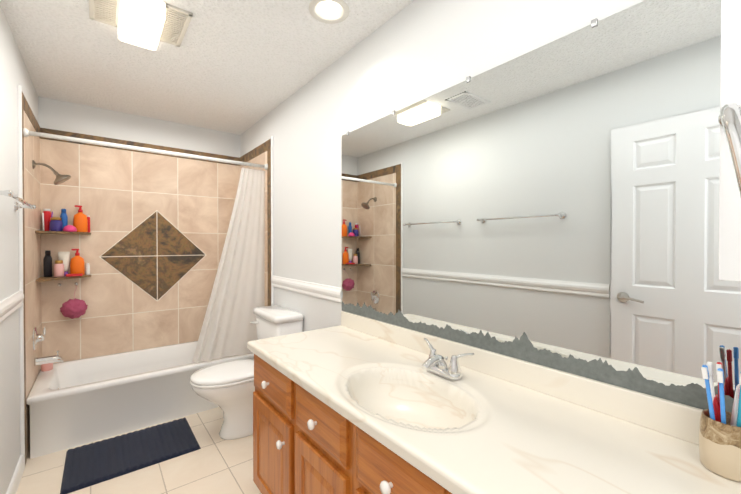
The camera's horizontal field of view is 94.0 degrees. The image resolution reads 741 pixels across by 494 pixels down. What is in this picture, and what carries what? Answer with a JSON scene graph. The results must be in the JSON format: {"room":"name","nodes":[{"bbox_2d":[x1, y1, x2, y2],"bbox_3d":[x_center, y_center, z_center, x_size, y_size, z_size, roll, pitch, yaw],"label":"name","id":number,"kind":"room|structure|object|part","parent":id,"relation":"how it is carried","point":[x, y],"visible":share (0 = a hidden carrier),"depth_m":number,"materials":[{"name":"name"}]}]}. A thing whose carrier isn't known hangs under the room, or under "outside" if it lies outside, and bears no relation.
{"room":"bathroom","nodes":[
{"label":"bathroom","id":0,"kind":"room"},
{"bbox_2d":[0,5,37,493],"bbox_3d":[-1.278,0.078,0.959,0.100,2.440,4.436,0,1,-38],"label":"wall","id":1,"kind":"structure","parent":0,"point":[14,73],"depth_m":1.78,"materials":[{"name":"white paint"}]},
{"bbox_2d":[0,290,23,322],"bbox_3d":[-1.394,0.301,1.206,0.021,0.090,1.984,0,1,-38],"label":"chair rail","id":2,"kind":"object","parent":1,"relation":"attached to","point":[10,305],"visible":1,"depth_m":1.72,"materials":[{"name":"white wood"}]},
{"bbox_2d":[6,455,23,493],"bbox_3d":[-0.967,1.255,0.665,0.014,0.092,3.374,0,1,-38],"label":"baseboard","id":3,"kind":"structure","parent":1,"relation":"attached to","point":[15,480],"depth_m":1.84,"materials":[{"name":"white"}]},
{"bbox_2d":[0,190,35,210],"bbox_3d":[-1.714,-0.223,1.660,0.087,0.054,0.714,0,1,-38],"label":"towel rail","id":4,"kind":"object","parent":1,"relation":"attached to","point":[8,193],"visible":1,"depth_m":1.68,"materials":[{"name":"silver metal"}]},
{"bbox_2d":[17,85,24,468],"bbox_3d":[-2.014,0.181,1.990,0.016,2.216,0.016,0,1,-38],"label":"trim","id":5,"kind":"structure","parent":1,"relation":"attached to","point":[21,321],"depth_m":1.99,"materials":[{"name":"white"}]},
{"bbox_2d":[22,92,41,463],"bbox_3d":[-2.279,0.187,2.324,0.012,2.200,0.836,0,1,-38],"label":"tiled wall","id":6,"kind":"structure","parent":1,"relation":"attached to","point":[31,241],"depth_m":2.25,"materials":[{"name":"stone"}]},
{"bbox_2d":[33,326,45,350],"bbox_3d":[-2.279,0.626,2.381,0.060,0.164,0.164,0,1,-38],"label":"tub valve","id":7,"kind":"object","parent":6,"relation":"attached to","point":[37,337],"visible":0.98,"depth_m":2.36,"materials":[{"name":"silver metal"}]},
{"bbox_2d":[34,351,63,365],"bbox_3d":[-2.244,0.776,2.409,0.150,0.089,0.060,0,1,-38],"label":"tub spout","id":8,"kind":"object","parent":6,"relation":"attached to","point":[46,360],"visible":1,"depth_m":2.39,"materials":[{"name":"silver metal"}]},
{"bbox_2d":[32,160,70,184],"bbox_3d":[-2.224,-0.515,2.414,0.199,0.158,0.112,0,1,-38],"label":"shower head","id":9,"kind":"object","parent":6,"relation":"attached to","point":[60,179],"visible":1,"depth_m":2.41},
{"bbox_2d":[23,128,267,170],"bbox_3d":[-1.486,-0.684,2.529,1.504,0.065,0.052,0,1,-38],"label":"curtain rod","id":10,"kind":"object","parent":6,"relation":"attached to","point":[26,132],"visible":0.98,"depth_m":2.40,"materials":[{"name":"white painted metal"}]},
{"bbox_2d":[192,168,264,362],"bbox_3d":[-1.152,0.119,2.841,0.562,1.552,0.086,0,1,-38],"label":"shower curtain","id":11,"kind":"object","parent":10,"relation":"hanging from","point":[236,299],"visible":0.98,"depth_m":2.87,"materials":[{"name":"white fabric"}]},
{"bbox_2d":[16,407,261,493],"bbox_3d":[-0.641,1.344,1.470,1.720,0.100,4.436,0,1,-38],"label":"floor","id":12,"kind":"structure","parent":0,"point":[216,463],"depth_m":1.97,"materials":[{"name":"tile"}]},
{"bbox_2d":[60,417,200,493],"bbox_3d":[-1.494,1.277,2.183,0.670,0.022,0.480,0,1,-38],"label":"bath rug","id":13,"kind":"object","parent":12,"relation":"on","point":[91,464],"visible":1,"depth_m":2.13,"materials":[{"name":"fabric"}]},
{"bbox_2d":[27,341,253,458],"bbox_3d":[-1.712,1.095,2.832,1.494,0.375,0.743,0,1,-38],"label":"bathtub","id":14,"kind":"object","parent":12,"relation":"on","point":[75,403],"visible":0.65,"depth_m":2.44,"materials":[{"name":"white ceramic"}]},
{"bbox_2d":[41,363,52,370],"bbox_3d":[-2.389,0.880,2.550,0.066,0.058,0.066,0,1,-38],"label":"candle jar","id":15,"kind":"object","parent":14,"relation":"on","point":[47,367],"visible":0.62,"depth_m":2.53,"materials":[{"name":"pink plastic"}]},
{"bbox_2d":[190,305,302,439],"bbox_3d":[-0.885,0.880,2.435,0.698,0.811,0.476,0,1,-38],"label":"toilet","id":16,"kind":"object","parent":12,"relation":"on","point":[228,388],"visible":0.65,"depth_m":2.33,"materials":[{"name":"white ceramic"}]},
{"bbox_2d":[247,311,740,493],"bbox_3d":[0.315,0.845,0.992,0.596,0.905,2.301,0,1,-38],"label":"bathroom vanity","id":17,"kind":"object","parent":12,"relation":"on","point":[305,441],"depth_m":1.05,"materials":[{"name":"beige stone"}]},
{"bbox_2d":[421,338,473,379],"bbox_3d":[0.249,0.422,1.288,0.170,0.106,0.210,0,1,-38],"label":"faucet","id":18,"kind":"object","parent":17,"relation":"on","point":[434,362],"visible":1,"depth_m":1.25,"materials":[{"name":"silver metal"}]},
{"bbox_3d":[0.322,0.507,0.995,0.577,0.228,2.301,0,1,-38],"label":"bathroom vanity top","id":19,"kind":"part","parent":17,"relation":"part of","materials":[{"name":"beige stone"}]},
{"bbox_2d":[699,362,740,481],"bbox_3d":[0.766,0.366,0.739,0.091,0.225,0.091,0,1,-38],"label":"toothbrush cup","id":20,"kind":"object","parent":17,"relation":"on","point":[720,440],"visible":1,"depth_m":0.73,"materials":[{"name":"ceramic"}]},
{"bbox_2d":[38,96,239,157],"bbox_3d":[-1.981,0.060,3.165,1.520,2.440,0.100,0,1,-38],"label":"wall","id":21,"kind":"structure","parent":0,"point":[54,114],"depth_m":3.01,"materials":[{"name":"white paint"}]},
{"bbox_2d":[40,128,239,362],"bbox_3d":[-1.946,0.180,3.121,1.520,2.200,0.013,0,1,-38],"label":"tiled wall","id":22,"kind":"structure","parent":21,"relation":"attached to","point":[150,248],"depth_m":3.01,"materials":[{"name":"tile"}]},
{"bbox_2d":[35,231,90,281],"bbox_3d":[-2.324,0.064,2.629,0.302,0.361,0.302,0,1,-38],"label":"corner shelf","id":23,"kind":"object","parent":22,"relation":"attached to","point":[42,279],"visible":0.88,"depth_m":2.58,"materials":[{"name":"stone"}]},
{"bbox_2d":[42,205,89,276],"bbox_3d":[-2.358,-0.052,2.682,0.281,0.557,0.153,0,1,-38],"label":"toiletries","id":24,"kind":"object","parent":23,"relation":"on","point":[81,222],"visible":0.92,"depth_m":2.69,"materials":[{"name":"red plastic"}]},
{"bbox_2d":[0,0,413,134],"bbox_3d":[-0.641,-1.246,1.449,1.720,0.200,4.436,0,1,-38],"label":"ceiling","id":25,"kind":"structure","parent":0,"point":[239,67],"depth_m":2.09,"materials":[{"name":"white paint"}]},
{"bbox_2d":[89,0,192,49],"bbox_3d":[-1.136,-1.109,1.707,0.400,0.078,0.358,0,1,-38],"label":"fan light","id":26,"kind":"object","parent":25,"relation":"attached to","point":[149,24],"visible":0.98,"depth_m":1.68,"materials":[{"name":"beige"}]},
{"bbox_2d":[309,0,349,23],"bbox_3d":[-0.200,-1.202,1.672,0.196,0.121,0.196,0,1,-38],"label":"recessed light","id":27,"kind":"object","parent":25,"relation":"in","point":[331,11],"visible":1,"depth_m":1.72,"materials":[{"name":"white glass"}]},
{"bbox_2d":[240,0,643,331],"bbox_3d":[-0.005,0.070,1.960,0.100,2.440,4.436,0,1,-38],"label":"wall","id":28,"kind":"structure","parent":0,"point":[413,52],"depth_m":1.97,"materials":[{"name":"white paint"}]},
{"bbox_2d":[240,139,270,305],"bbox_3d":[-1.093,0.179,3.256,0.012,2.200,0.836,0,1,-38],"label":"tiled wall","id":29,"kind":"structure","parent":28,"relation":"attached to","point":[260,154],"depth_m":3.00,"materials":[{"name":"tile"}]},
{"bbox_2d":[271,136,272,305],"bbox_3d":[-0.831,0.174,2.919,0.016,2.216,0.016,0,1,-38],"label":"trim","id":30,"kind":"structure","parent":28,"relation":"attached to","point":[271,218],"depth_m":2.91,"materials":[{"name":"white"}]},
{"bbox_2d":[271,276,341,302],"bbox_3d":[-0.502,0.290,2.497,0.021,0.090,1.056,0,1,-38],"label":"chair rail","id":31,"kind":"object","parent":28,"relation":"attached to","point":[327,292],"visible":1,"depth_m":2.39,"materials":[{"name":"white wood"}]},
{"bbox_2d":[342,0,740,411],"bbox_3d":[0.465,-0.141,1.266,0.011,1.060,2.066,0,1,-38],"label":"mirror","id":32,"kind":"object","parent":28,"relation":"attached to","point":[554,204],"visible":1,"depth_m":1.07,"materials":[{"name":"clear glass"}]},
{"bbox_2d":[719,0,740,281],"bbox_3d":[0.924,-0.474,0.553,0.148,1.090,0.502,0,1,-38],"label":"upper cabinet","id":33,"kind":"object","parent":28,"relation":"attached to","point":[730,205],"visible":0.9,"depth_m":0.71,"materials":[{"name":"white wood"}]},
{"bbox_2d":[718,103,740,196],"bbox_3d":[0.721,0.022,0.632,0.122,0.616,0.138,0,1,-38],"label":"bar","id":34,"kind":"object","parent":33,"relation":"attached to","point":[729,119],"visible":1,"depth_m":0.63,"materials":[{"name":"silver metal"}]},
{"bbox_3d":[-2.403,0.298,2.741,0.126,0.025,0.031,0,1,-38],"label":"hook","id":35,"kind":"object","parent":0,"visible":0},
{"bbox_2d":[60,285,87,318],"bbox_3d":[-2.330,0.432,2.712,0.168,0.261,0.147,0,1,-38],"label":"loofah","id":36,"kind":"object","parent":35,"relation":"hanging from","point":[73,308],"visible":1,"depth_m":2.68,"materials":[{"name":"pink plastic"}]}
]}

